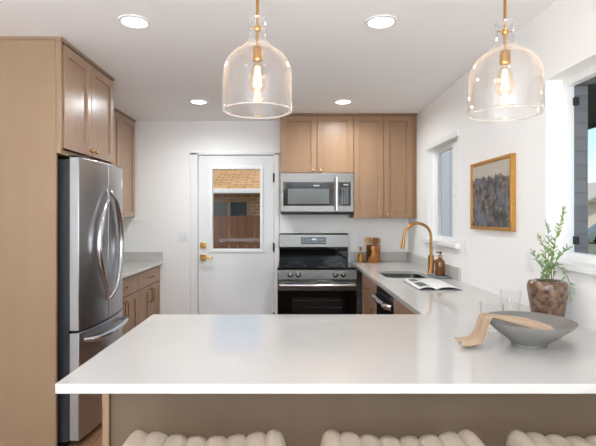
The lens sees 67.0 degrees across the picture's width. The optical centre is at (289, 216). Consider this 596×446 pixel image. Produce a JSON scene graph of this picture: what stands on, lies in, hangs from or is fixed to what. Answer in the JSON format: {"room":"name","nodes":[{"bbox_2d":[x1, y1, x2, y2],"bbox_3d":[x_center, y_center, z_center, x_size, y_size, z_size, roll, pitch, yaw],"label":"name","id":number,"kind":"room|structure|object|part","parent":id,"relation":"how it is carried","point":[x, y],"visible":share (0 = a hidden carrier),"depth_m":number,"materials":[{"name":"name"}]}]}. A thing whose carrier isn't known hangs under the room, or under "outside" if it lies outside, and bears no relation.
{"room":"kitchen","nodes":[
{"label":"kitchen","id":0,"kind":"room"},
{"bbox_2d":[67,422,101,445],"bbox_3d":[-0.373,1.435,0.500,3.573,0.050,9.200,0,0,0],"label":"floor","id":1,"kind":"structure","parent":0,"point":[93,438],"depth_m":2.85,"materials":[{"name":"brown wood"}]},
{"bbox_2d":[0,40,56,445],"bbox_3d":[-1.723,0.182,2.674,0.672,2.455,0.020,0,0,0],"label":"panel","id":2,"kind":"object","parent":1,"relation":"on","point":[28,155],"visible":1,"depth_m":2.66,"materials":[{"name":"brown wood"}]},
{"bbox_2d":[57,155,128,445],"bbox_3d":[-1.607,0.517,3.093,0.847,1.784,0.718,0,0,0],"label":"refrigerator","id":3,"kind":"object","parent":1,"relation":"on","point":[90,229],"visible":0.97,"depth_m":2.80,"materials":[{"name":"grey metal"}]},
{"bbox_3d":[-1.313,1.038,2.734,0.050,0.647,0.001,0,0,0],"label":"edge trim","id":4,"kind":"part","parent":3,"relation":"part of","materials":[{"name":"silver metal"}]},
{"bbox_3d":[-1.313,0.168,2.734,0.050,1.052,0.001,0,0,0],"label":"edge trim","id":5,"kind":"part","parent":3,"relation":"part of","materials":[{"name":"silver metal"}]},
{"bbox_3d":[-1.294,0.168,2.913,0.093,1.060,0.356,0,0,0],"label":"door","id":6,"kind":"part","parent":3,"relation":"part of","materials":[{"name":"silver metal"}]},
{"bbox_3d":[-1.294,1.038,3.094,0.093,0.655,0.717,0,0,0],"label":"freezer drawer","id":7,"kind":"part","parent":3,"relation":"part of","materials":[{"name":"silver metal"}]},
{"bbox_3d":[-1.233,0.193,2.978,0.054,0.761,0.189,0,0,0],"label":"handle","id":8,"kind":"part","parent":3,"relation":"part of","materials":[{"name":"silver metal"}]},
{"bbox_3d":[-1.235,0.771,3.099,0.104,0.044,0.653,0,0,0],"label":"handle","id":9,"kind":"part","parent":3,"relation":"part of","materials":[{"name":"silver metal"}]},
{"bbox_3d":[-1.294,0.168,3.273,0.093,1.060,0.357,0,0,0],"label":"door","id":10,"kind":"part","parent":3,"relation":"part of","materials":[{"name":"silver metal"}]},
{"bbox_3d":[-1.233,0.193,3.208,0.054,0.761,0.189,0,0,0],"label":"handle","id":11,"kind":"part","parent":3,"relation":"part of","materials":[{"name":"silver metal"}]},
{"bbox_2d":[122,274,137,334],"bbox_3d":[-1.728,0.969,3.879,0.659,0.882,0.758,0,0,0],"label":"base cabinet","id":12,"kind":"object","parent":1,"relation":"on","point":[130,284],"visible":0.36,"depth_m":4.08,"materials":[{"name":"brown wood"}]},
{"bbox_3d":[-1.448,0.620,3.879,0.020,0.156,0.752,0,0,0],"label":"drawer","id":13,"kind":"part","parent":12,"relation":"part of","materials":[{"name":"brown wood"}]},
{"bbox_3d":[-1.448,1.004,4.068,0.020,0.596,0.374,0,0,0],"label":"door","id":14,"kind":"part","parent":12,"relation":"part of","materials":[{"name":"brown wood"}]},
{"bbox_2d":[123,252,162,278],"bbox_3d":[-1.734,0.460,4.245,0.649,0.132,1.509,0,0,0],"label":"countertop","id":15,"kind":"structure","parent":12,"relation":"on","point":[133,262],"depth_m":4.96,"materials":[{"name":"white stone"}]},
{"bbox_2d":[137,265,159,324],"bbox_3d":[-1.728,0.969,4.622,0.659,0.882,0.725,0,0,0],"label":"base cabinet","id":16,"kind":"object","parent":1,"relation":"on","point":[148,290],"visible":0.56,"depth_m":4.57,"materials":[{"name":"brown wood"}]},
{"bbox_3d":[-1.448,1.004,4.441,0.020,0.596,0.358,0,0,0],"label":"door","id":17,"kind":"part","parent":16,"relation":"part of","materials":[{"name":"brown wood"}]},
{"bbox_3d":[-1.448,0.620,4.622,0.020,0.156,0.720,0,0,0],"label":"drawer","id":18,"kind":"part","parent":16,"relation":"part of","materials":[{"name":"brown wood"}]},
{"bbox_3d":[-1.448,1.004,4.804,0.020,0.596,0.358,0,0,0],"label":"door","id":19,"kind":"part","parent":16,"relation":"part of","materials":[{"name":"brown wood"}]},
{"bbox_2d":[122,429,285,445],"bbox_3d":[-0.262,1.041,1.255,0.500,0.738,0.390,0,0,0],"label":"counter stool","id":20,"kind":"object","parent":1,"relation":"on","point":[139,437],"visible":1,"depth_m":1.38,"materials":[{"name":"beige fabric"}]},
{"bbox_2d":[277,233,356,313],"bbox_3d":[0.262,0.797,4.628,0.767,1.224,0.713,0,0,0],"label":"range","id":21,"kind":"object","parent":1,"relation":"on","point":[315,274],"visible":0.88,"depth_m":4.35,"materials":[{"name":"silver metal"}]},
{"bbox_2d":[277,261,356,269],"bbox_3d":[0.262,0.503,4.633,0.767,0.023,0.585,0,0,0],"label":"cooktop","id":22,"kind":"object","parent":21,"relation":"in","point":[282,265],"depth_m":4.52,"materials":[{"name":"grey"}]},
{"bbox_3d":[0.262,0.563,4.360,0.767,0.094,0.030,0,0,0],"label":"control panel","id":23,"kind":"part","parent":21,"relation":"part of","materials":[{"name":"silver metal"}]},
{"bbox_3d":[0.262,0.946,4.355,0.763,0.458,0.028,0,0,0],"label":"oven door","id":24,"kind":"part","parent":21,"relation":"part of","materials":[{"name":"black glass"}]},
{"bbox_3d":[0.262,0.658,4.305,0.729,0.032,0.067,0,0,0],"label":"handle","id":25,"kind":"part","parent":21,"relation":"part of","materials":[{"name":"silver metal"}]},
{"bbox_3d":[0.262,0.667,4.354,0.763,0.098,0.030,0,0,0],"label":"door rail","id":26,"kind":"part","parent":21,"relation":"part of","materials":[{"name":"silver metal"}]},
{"bbox_2d":[102,394,595,445],"bbox_3d":[0.323,0.969,1.930,1.979,0.882,0.664,0,0,0],"label":"base cabinet","id":27,"kind":"object","parent":1,"relation":"on","point":[302,419],"visible":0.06,"depth_m":1.61,"materials":[{"name":"brown wood"}]},
{"bbox_3d":[-0.655,0.969,1.930,0.024,0.882,0.664,0,0,0],"label":"panel","id":28,"kind":"part","parent":27,"relation":"part of","materials":[{"name":"brown wood"}]},
{"bbox_2d":[55,252,595,393],"bbox_3d":[0.307,0.460,3.166,2.009,0.132,3.666,0,0,0],"label":"countertop","id":29,"kind":"structure","parent":27,"relation":"on","point":[419,352],"depth_m":1.59,"materials":[{"name":"white stone"}]},
{"bbox_2d":[358,247,363,262],"bbox_3d":[0.763,0.412,4.860,0.066,0.168,0.066,0,0,0],"label":"oil bottle","id":30,"kind":"object","parent":29,"relation":"on","point":[360,255],"visible":1,"depth_m":4.84,"materials":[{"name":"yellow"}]},
{"bbox_3d":[0.763,0.427,4.860,0.066,0.138,0.066,0,0,0],"label":"glass","id":31,"kind":"part","parent":30,"relation":"part of","materials":[{"name":"yellow glass"}]},
{"bbox_2d":[366,245,379,262],"bbox_3d":[0.900,0.403,4.865,0.150,0.186,0.150,0,0,0],"label":"utensil crock","id":32,"kind":"object","parent":29,"relation":"on","point":[372,252],"visible":0.99,"depth_m":4.80,"materials":[{"name":"orange metal"}]},
{"bbox_2d":[382,274,424,277],"bbox_3d":[0.975,0.613,3.885,0.402,0.172,0.532,0,0,0],"label":"sink","id":33,"kind":"object","parent":29,"relation":"in","point":[385,275],"visible":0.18,"depth_m":4.14,"materials":[{"name":"silver metal"}]},
{"bbox_2d":[401,222,436,272],"bbox_3d":[1.130,0.272,3.945,0.315,0.448,0.081,0,0,0],"label":"kitchen faucet","id":34,"kind":"object","parent":29,"relation":"on","point":[431,261],"visible":0.96,"depth_m":3.94,"materials":[{"name":"gold metal"}]},
{"bbox_2d":[403,278,461,289],"bbox_3d":[1.012,0.484,3.240,0.295,0.023,0.440,0,0,0],"label":"open magazine","id":35,"kind":"object","parent":29,"relation":"on","point":[427,283],"visible":1,"depth_m":3.16,"materials":[{"name":"grey paper"}]},
{"bbox_2d":[414,282,428,286],"bbox_3d":[0.922,0.476,3.152,0.069,0.007,0.176,0,0,0],"label":"photo","id":36,"kind":"object","parent":35,"relation":"on","point":[416,284],"depth_m":3.14,"materials":[{"name":"grey paper"}]},
{"bbox_2d":[427,274,451,278],"bbox_3d":[1.224,0.490,3.683,0.137,0.012,0.215,0,0,0],"label":"tray","id":37,"kind":"object","parent":29,"relation":"on","point":[430,275],"visible":0.77,"depth_m":3.63,"materials":[{"name":"grey stone"}]},
{"bbox_2d":[435,252,444,275],"bbox_3d":[1.235,0.387,3.700,0.078,0.194,0.078,0,0,0],"label":"soap dispenser","id":38,"kind":"object","parent":37,"relation":"on","point":[439,263],"visible":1,"depth_m":3.67,"materials":[{"name":"orange glass"}]},
{"bbox_2d":[487,311,577,349],"bbox_3d":[0.920,0.446,1.735,0.323,0.098,0.323,0,0,0],"label":"serving bowl","id":39,"kind":"object","parent":29,"relation":"on","point":[520,336],"visible":0.95,"depth_m":1.68,"materials":[{"name":"white ceramic"}]},
{"bbox_2d":[455,313,553,346],"bbox_3d":[0.806,0.433,1.702,0.342,0.113,0.119,0,0,12],"label":"cloth napkin","id":40,"kind":"object","parent":39,"relation":"on","point":[480,331],"visible":0.98,"depth_m":1.70,"materials":[{"name":"beige fabric"}]},
{"bbox_2d":[527,278,568,317],"bbox_3d":[1.205,0.397,2.105,0.174,0.197,0.174,0,0,0],"label":"ceramic vase","id":41,"kind":"object","parent":29,"relation":"on","point":[544,297],"visible":0.73,"depth_m":2.04,"materials":[{"name":"brown ceramic"}]},
{"bbox_2d":[530,249,545,281],"bbox_3d":[1.176,0.286,2.131,0.060,0.270,0.058,0,0,0],"label":"leafy branch","id":42,"kind":"object","parent":41,"relation":"in","point":[540,262],"visible":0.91,"depth_m":2.13,"materials":[{"name":"green plant"}]},
{"bbox_2d":[537,234,550,281],"bbox_3d":[1.149,0.247,2.022,0.051,0.348,0.151,0,0,40],"label":"leafy branch","id":43,"kind":"object","parent":41,"relation":"in","point":[539,237],"visible":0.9,"depth_m":2.01,"materials":[{"name":"green plant"}]},
{"bbox_3d":[1.148,0.253,2.027,0.017,0.336,0.142,0,0,42],"label":"stem","id":44,"kind":"part","parent":43,"relation":"part of","materials":[{"name":"green plant"}]},
{"bbox_2d":[540,219,553,277],"bbox_3d":[1.215,0.216,2.117,0.069,0.411,0.043,0,0,-37],"label":"leafy branch","id":45,"kind":"object","parent":41,"relation":"in","point":[546,225],"visible":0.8,"depth_m":2.12,"materials":[{"name":"green plant"}]},
{"bbox_2d":[545,205,566,281],"bbox_3d":[1.232,0.185,2.088,0.047,0.472,0.092,0,0,-34],"label":"leafy branch","id":46,"kind":"object","parent":41,"relation":"in","point":[563,208],"visible":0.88,"depth_m":2.09,"materials":[{"name":"green plant"}]},
{"bbox_3d":[1.232,0.189,2.090,0.008,0.465,0.090,0,0,-31],"label":"stem","id":47,"kind":"part","parent":46,"relation":"part of","materials":[{"name":"green plant"}]},
{"bbox_2d":[548,260,574,300],"bbox_3d":[1.203,0.310,2.006,0.056,0.223,0.175,0,0,0],"label":"leafy branch","id":48,"kind":"object","parent":41,"relation":"in","point":[563,271],"visible":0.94,"depth_m":1.96,"materials":[{"name":"green plant"}]},
{"bbox_3d":[1.202,0.319,2.012,0.029,0.205,0.165,0,0,5],"label":"stem","id":49,"kind":"part","parent":48,"relation":"part of","materials":[{"name":"green plant"}]},
{"bbox_2d":[551,243,572,281],"bbox_3d":[1.233,0.270,2.045,0.047,0.302,0.132,0,0,-13],"label":"leafy branch","id":50,"kind":"object","parent":41,"relation":"in","point":[559,254],"visible":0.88,"depth_m":2.06,"materials":[{"name":"green plant"}]},
{"bbox_2d":[362,273,376,313],"bbox_3d":[0.971,0.969,3.951,0.639,0.882,0.708,0,0,0],"label":"base cabinet","id":51,"kind":"object","parent":1,"relation":"on","point":[369,306],"visible":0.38,"depth_m":3.98,"materials":[{"name":"brown wood"}]},
{"bbox_3d":[0.700,1.004,3.951,0.020,0.596,0.703,0,0,0],"label":"door","id":52,"kind":"part","parent":51,"relation":"part of","materials":[{"name":"brown wood"}]},
{"bbox_2d":[372,285,393,313],"bbox_3d":[0.953,0.974,3.293,0.654,0.872,0.597,0,0,0],"label":"dishwasher","id":53,"kind":"object","parent":1,"relation":"on","point":[384,300],"visible":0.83,"depth_m":3.25,"materials":[{"name":"grey metal"}]},
{"bbox_3d":[0.667,0.618,3.295,0.082,0.042,0.553,0,0,0],"label":"handle","id":54,"kind":"part","parent":53,"relation":"part of","materials":[{"name":"silver metal"}]},
{"bbox_2d":[320,429,484,445],"bbox_3d":[0.345,1.041,1.255,0.500,0.738,0.390,0,0,0],"label":"counter stool","id":55,"kind":"object","parent":1,"relation":"on","point":[331,437],"visible":1,"depth_m":1.38,"materials":[{"name":"beige fabric"}]},
{"bbox_2d":[394,298,413,313],"bbox_3d":[0.990,0.969,2.650,0.600,0.882,0.670,0,0,0],"label":"base cabinet","id":56,"kind":"object","parent":1,"relation":"on","point":[399,308],"visible":0.08,"depth_m":2.81,"materials":[{"name":"brown wood"}]},
{"bbox_2d":[505,429,595,445],"bbox_3d":[0.932,1.041,1.255,0.500,0.738,0.390,0,0,0],"label":"counter stool","id":57,"kind":"object","parent":1,"relation":"on","point":[516,437],"visible":1,"depth_m":1.39,"materials":[{"name":"beige fabric"}]},
{"bbox_2d":[123,121,407,313],"bbox_3d":[-0.314,0.172,5.060,3.493,2.475,0.120,0,0,0],"label":"wall","id":58,"kind":"structure","parent":0,"point":[163,149],"depth_m":5.00,"materials":[{"name":"white paint"}]},
{"bbox_2d":[178,231,188,241],"bbox_3d":[-1.185,0.220,4.995,0.121,0.116,0.008,0,0,0],"label":"light switch","id":59,"kind":"object","parent":58,"relation":"attached to","point":[183,236],"visible":1,"depth_m":5.00,"materials":[{"name":"white plastic"}]},
{"bbox_2d":[190,152,278,313],"bbox_3d":[-0.613,0.346,5.042,0.985,2.127,0.116,0,0,0],"label":"trim","id":60,"kind":"structure","parent":58,"relation":"attached to","point":[193,155],"depth_m":4.98,"materials":[{"name":"white"}]},
{"bbox_2d":[198,156,274,313],"bbox_3d":[-0.594,0.366,5.024,0.848,2.088,0.172,0,0,0],"label":"door","id":61,"kind":"structure","parent":58,"relation":"in","point":[230,281],"depth_m":5.01,"materials":[{"name":"white"}]},
{"bbox_3d":[-0.923,0.457,4.972,0.148,0.066,0.068,0,0,0],"label":"lever handle","id":62,"kind":"part","parent":61,"relation":"part of","materials":[{"name":"gold metal"}]},
{"bbox_2d":[280,113,353,172],"bbox_3d":[0.278,-0.756,4.800,0.756,0.615,0.395,0,0,0],"label":"upper cabinet","id":63,"kind":"object","parent":58,"relation":"attached to","point":[309,142],"visible":0.94,"depth_m":4.64,"materials":[{"name":"brown wood"}]},
{"bbox_3d":[0.089,-0.744,4.642,0.373,0.584,0.020,0,0,0],"label":"door","id":64,"kind":"part","parent":63,"relation":"part of","materials":[{"name":"brown wood"}]},
{"bbox_3d":[0.278,-1.055,4.812,0.756,0.018,0.369,0,0,0],"label":"trim","id":65,"kind":"part","parent":63,"relation":"part of","materials":[{"name":"brown wood"}]},
{"bbox_3d":[0.467,-0.744,4.642,0.373,0.584,0.020,0,0,0],"label":"door","id":66,"kind":"part","parent":63,"relation":"part of","materials":[{"name":"brown wood"}]},
{"bbox_2d":[349,113,416,217],"bbox_3d":[0.984,-0.523,4.800,0.654,1.081,0.395,0,0,0],"label":"upper cabinet","id":67,"kind":"object","parent":58,"relation":"attached to","point":[384,144],"visible":0.97,"depth_m":4.64,"materials":[{"name":"brown wood"}]},
{"bbox_3d":[0.811,-0.511,4.642,0.303,1.050,0.020,0,0,0],"label":"door","id":68,"kind":"part","parent":67,"relation":"part of","materials":[{"name":"brown wood"}]},
{"bbox_3d":[0.984,-1.055,4.812,0.654,0.018,0.369,0,0,0],"label":"trim","id":69,"kind":"part","parent":67,"relation":"part of","materials":[{"name":"brown wood"}]},
{"bbox_3d":[1.115,-0.511,4.642,0.294,1.050,0.020,0,0,0],"label":"door","id":70,"kind":"part","parent":67,"relation":"part of","materials":[{"name":"brown wood"}]},
{"bbox_2d":[0,0,555,120],"bbox_3d":[-0.298,-1.115,0.510,3.723,0.100,9.220,0,0,0],"label":"ceiling","id":71,"kind":"structure","parent":0,"point":[330,51],"depth_m":2.85,"materials":[{"name":"white paint"}]},
{"bbox_2d":[117,14,150,28],"bbox_3d":[-0.849,-1.060,2.458,0.176,0.008,0.176,0,0,0],"label":"recessed light","id":72,"kind":"object","parent":71,"relation":"in","point":[128,20],"visible":1,"depth_m":2.45,"materials":[{"name":"white plastic"}]},
{"bbox_2d":[189,99,207,103],"bbox_3d":[-0.845,-1.060,4.167,0.176,0.008,0.176,0,0,0],"label":"recessed light","id":73,"kind":"object","parent":71,"relation":"in","point":[193,101],"visible":1,"depth_m":4.15,"materials":[{"name":"white plastic"}]},
{"bbox_2d":[222,0,291,118],"bbox_3d":[-0.120,-0.725,1.660,0.256,0.678,0.256,0,0,-42],"label":"pendant light","id":74,"kind":"object","parent":71,"relation":"hanging from","point":[257,52],"visible":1,"depth_m":1.65,"materials":[{"name":"clear glass"}]},
{"bbox_2d":[252,45,262,61],"bbox_3d":[-0.120,-0.603,1.660,0.038,0.057,0.038,0,0,0],"label":"socket","id":75,"kind":"object","parent":74,"relation":"attached to","point":[257,52],"depth_m":1.65,"materials":[{"name":"gold metal"}]},
{"bbox_3d":[-0.120,-0.834,1.660,0.011,0.418,0.011,0,0,0],"label":"rod","id":76,"kind":"part","parent":74,"relation":"part of","materials":[{"name":"gold metal"}]},
{"bbox_2d":[334,99,352,103],"bbox_3d":[0.492,-1.060,4.167,0.176,0.008,0.176,0,0,0],"label":"recessed light","id":77,"kind":"object","parent":71,"relation":"in","point":[340,101],"visible":1,"depth_m":4.15,"materials":[{"name":"white plastic"}]},
{"bbox_2d":[365,14,397,28],"bbox_3d":[0.497,-1.060,2.458,0.176,0.008,0.176,0,0,0],"label":"recessed light","id":78,"kind":"object","parent":71,"relation":"in","point":[382,21],"visible":1,"depth_m":2.45,"materials":[{"name":"white plastic"}]},
{"bbox_2d":[468,0,544,121],"bbox_3d":[0.793,-0.719,1.660,0.256,0.690,0.256,0,0,-42],"label":"pendant light","id":79,"kind":"object","parent":71,"relation":"hanging from","point":[505,53],"visible":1,"depth_m":1.65,"materials":[{"name":"clear glass"}]},
{"bbox_2d":[499,48,510,65],"bbox_3d":[0.793,-0.591,1.660,0.038,0.057,0.038,0,0,0],"label":"socket","id":80,"kind":"object","parent":79,"relation":"attached to","point":[505,54],"depth_m":1.65,"materials":[{"name":"gold metal"}]},
{"bbox_3d":[0.793,-0.828,1.660,0.011,0.430,0.011,0,0,0],"label":"rod","id":81,"kind":"part","parent":79,"relation":"part of","materials":[{"name":"gold metal"}]},
{"bbox_2d":[280,173,353,214],"bbox_3d":[0.279,-0.234,4.773,0.753,0.428,0.434,0,0,0],"label":"microwave oven","id":82,"kind":"object","parent":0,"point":[300,193],"visible":1,"depth_m":4.61,"materials":[{"name":"silver metal"}]},
{"bbox_3d":[0.191,-0.231,4.614,0.523,0.244,0.004,0,0,0],"label":"door glass","id":83,"kind":"part","parent":82,"relation":"part of","materials":[{"name":"black glass"}]},
{"bbox_3d":[0.473,-0.231,4.585,0.029,0.340,0.058,0,0,0],"label":"handle","id":84,"kind":"part","parent":82,"relation":"part of","materials":[{"name":"silver metal"}]},
{"bbox_3d":[0.560,-0.231,4.614,0.127,0.244,0.004,0,0,0],"label":"control panel","id":85,"kind":"part","parent":82,"relation":"part of","materials":[{"name":"black glass"}]},
{"bbox_2d":[428,255,433,272],"bbox_3d":[1.240,0.418,3.957,0.058,0.156,0.058,0,0,0],"label":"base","id":86,"kind":"object","parent":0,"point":[430,257],"depth_m":3.94,"materials":[{"name":"gold metal"}]},
{"bbox_2d":[441,149,452,236],"bbox_3d":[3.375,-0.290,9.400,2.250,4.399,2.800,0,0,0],"label":"window pane","id":87,"kind":"object","parent":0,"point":[446,157],"visible":0.02,"depth_m":8.20,"materials":[{"name":"clear glass"}]},
{"bbox_2d":[408,0,595,331],"bbox_3d":[1.371,0.172,0.500,0.115,2.475,9.000,0,0,0],"label":"wall","id":88,"kind":"structure","parent":0,"point":[563,36],"depth_m":2.58,"materials":[{"name":"white paint"}]},
{"bbox_2d":[422,129,459,247],"bbox_3d":[1.343,-0.213,3.917,0.130,0.923,0.865,0,0,0],"label":"window","id":89,"kind":"structure","parent":88,"relation":"in","point":[448,142],"depth_m":4.02,"materials":[{"name":"white"}]},
{"bbox_3d":[1.323,0.232,3.917,0.090,0.032,0.865,0,0,0],"label":"sill","id":90,"kind":"part","parent":89,"relation":"part of","materials":[{"name":"white paint"}]},
{"bbox_3d":[1.329,-0.650,3.882,0.077,0.049,0.795,0,0,0],"label":"head trim","id":91,"kind":"part","parent":89,"relation":"part of","materials":[{"name":"white"}]},
{"bbox_3d":[1.388,-0.205,3.915,0.040,0.850,0.770,0,0,0],"label":"frame","id":92,"kind":"part","parent":89,"relation":"part of","materials":[{"name":"white wood"}]},
{"bbox_3d":[1.355,-0.201,3.660,0.025,0.818,0.120,0,0,0],"label":"sash","id":93,"kind":"part","parent":89,"relation":"part of","materials":[{"name":"white"}]},
{"bbox_2d":[463,239,467,254],"bbox_3d":[1.309,0.228,3.357,0.008,0.116,0.072,0,0,0],"label":"wall outlet","id":94,"kind":"object","parent":88,"relation":"attached to","point":[465,241],"visible":1,"depth_m":3.35,"materials":[{"name":"white plastic"}]},
{"bbox_2d":[470,153,515,231],"bbox_3d":[1.298,-0.141,2.909,0.029,0.457,0.593,0,0,0],"label":"framed picture","id":95,"kind":"object","parent":88,"relation":"attached to","point":[492,181],"visible":1,"depth_m":2.85},
{"bbox_2d":[473,158,508,227],"bbox_3d":[1.301,-0.141,2.909,0.016,0.413,0.549,0,0,0],"label":"artwork","id":96,"kind":"object","parent":95,"relation":"attached to","point":[491,176],"depth_m":2.89},
{"bbox_2d":[526,250,532,272],"bbox_3d":[1.309,0.245,2.460,0.008,0.116,0.072,0,0,0],"label":"wall outlet","id":97,"kind":"object","parent":88,"relation":"attached to","point":[529,257],"visible":0.96,"depth_m":2.46,"materials":[{"name":"white plastic"}]},
{"bbox_2d":[536,64,595,275],"bbox_3d":[1.368,-0.225,1.530,0.170,0.950,1.640,0,0,0],"label":"window","id":98,"kind":"structure","parent":88,"relation":"in","point":[573,261],"depth_m":2.28,"materials":[{"name":"white"}]},
{"bbox_3d":[1.341,0.233,1.530,0.115,0.034,1.640,0,0,0],"label":"sill","id":99,"kind":"part","parent":98,"relation":"part of","materials":[{"name":"white paint"}]},
{"bbox_3d":[1.419,-0.240,1.530,0.042,0.920,1.560,0,0,0],"label":"frame","id":100,"kind":"part","parent":98,"relation":"part of","materials":[{"name":"white"}]},
{"bbox_2d":[574,76,595,253],"bbox_3d":[1.474,0.310,0.560,0.065,3.200,9.120,0,0,0],"label":"wall","id":101,"kind":"structure","parent":0,"point":[580,90],"depth_m":2.27,"materials":[{"name":"grey brick"}]},
{"bbox_2d":[588,83,595,129],"bbox_3d":[1.931,-0.772,1.800,0.848,0.175,5.600,0,0,0],"label":"roof eave","id":102,"kind":"object","parent":101,"relation":"attached to","point":[591,88],"depth_m":2.92,"materials":[{"name":"grey"}]},
{"bbox_3d":[-2.110,0.172,0.500,0.100,2.475,9.200,0,0,0],"label":"wall","id":103,"kind":"structure","parent":0,"visible":0},
{"bbox_2d":[0,37,114,164],"bbox_3d":[-1.694,-0.720,3.066,0.731,0.689,0.816,0,0,0],"label":"upper cabinet","id":104,"kind":"object","parent":103,"relation":"attached to","point":[84,90],"visible":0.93,"depth_m":2.94,"materials":[{"name":"brown wood"}]},
{"bbox_3d":[-1.706,-1.055,3.066,0.707,0.018,0.816,0,0,0],"label":"trim","id":105,"kind":"part","parent":104,"relation":"part of","materials":[{"name":"brown wood"}]},
{"bbox_3d":[-1.368,-0.724,2.896,0.020,0.624,0.368,0,0,0],"label":"door","id":106,"kind":"part","parent":104,"relation":"part of","materials":[{"name":"brown wood"}]},
{"bbox_3d":[-1.368,-0.724,3.277,0.020,0.624,0.382,0,0,0],"label":"door","id":107,"kind":"part","parent":104,"relation":"part of","materials":[{"name":"brown wood"}]},
{"bbox_2d":[111,107,135,216],"bbox_3d":[-1.871,-0.527,4.530,0.377,1.074,0.910,0,0,0],"label":"upper cabinet","id":108,"kind":"object","parent":103,"relation":"attached to","point":[124,125],"visible":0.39,"depth_m":4.75,"materials":[{"name":"brown wood"}]},
{"bbox_3d":[-1.722,-0.514,4.303,0.020,1.043,0.450,0,0,0],"label":"door","id":109,"kind":"part","parent":108,"relation":"part of","materials":[{"name":"brown wood"}]},
{"bbox_3d":[-1.883,-1.055,4.530,0.351,0.018,0.910,0,0,0],"label":"trim","id":110,"kind":"part","parent":108,"relation":"part of","materials":[{"name":"brown wood"}]},
{"bbox_3d":[-1.722,-0.514,4.753,0.020,1.043,0.440,0,0,0],"label":"door","id":111,"kind":"part","parent":108,"relation":"part of","materials":[{"name":"brown wood"}]},
{"label":"outside","id":112,"kind":"structure","parent":0,"visible":0},
{"bbox_2d":[588,240,595,254],"bbox_3d":[30.000,1.960,50.000,180.000,0.100,180.000,0,0,0],"label":"ground","id":113,"kind":"structure","parent":112,"point":[591,245],"depth_m":27.73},
{"bbox_2d":[213,170,259,248],"bbox_3d":[-2.625,0.115,12.265,9.550,3.589,5.870,0,0,0],"label":"house","id":114,"kind":"structure","parent":113,"relation":"on","point":[236,193],"depth_m":10.00,"materials":[{"name":"beige brick"}]},
{"bbox_3d":[-1.335,0.060,10.062,0.830,0.900,0.015,0,0,0],"label":"pane","id":115,"kind":"part","parent":114,"relation":"part of","materials":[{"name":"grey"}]},
{"bbox_2d":[213,215,259,248],"bbox_3d":[-0.389,0.937,8.060,5.622,1.943,0.150,0,0,0],"label":"wooden fence","id":116,"kind":"object","parent":113,"relation":"on","point":[224,227],"visible":0.07,"depth_m":7.99,"materials":[{"name":"brown wood"}]},
{"bbox_2d":[588,182,595,227],"bbox_3d":[31.250,-0.616,41.700,14.100,5.049,9.200,0,0,0],"label":"house","id":117,"kind":"structure","parent":113,"relation":"on","point":[591,186],"depth_m":38.00,"materials":[{"name":"beige paint"}]},
{"bbox_2d":[588,223,595,242],"bbox_3d":[22.717,1.157,32.050,4.167,1.495,1.820,0,0,0],"label":"parked car","id":118,"kind":"object","parent":113,"relation":"on","point":[592,230],"visible":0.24,"depth_m":31.21,"materials":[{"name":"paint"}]}
]}

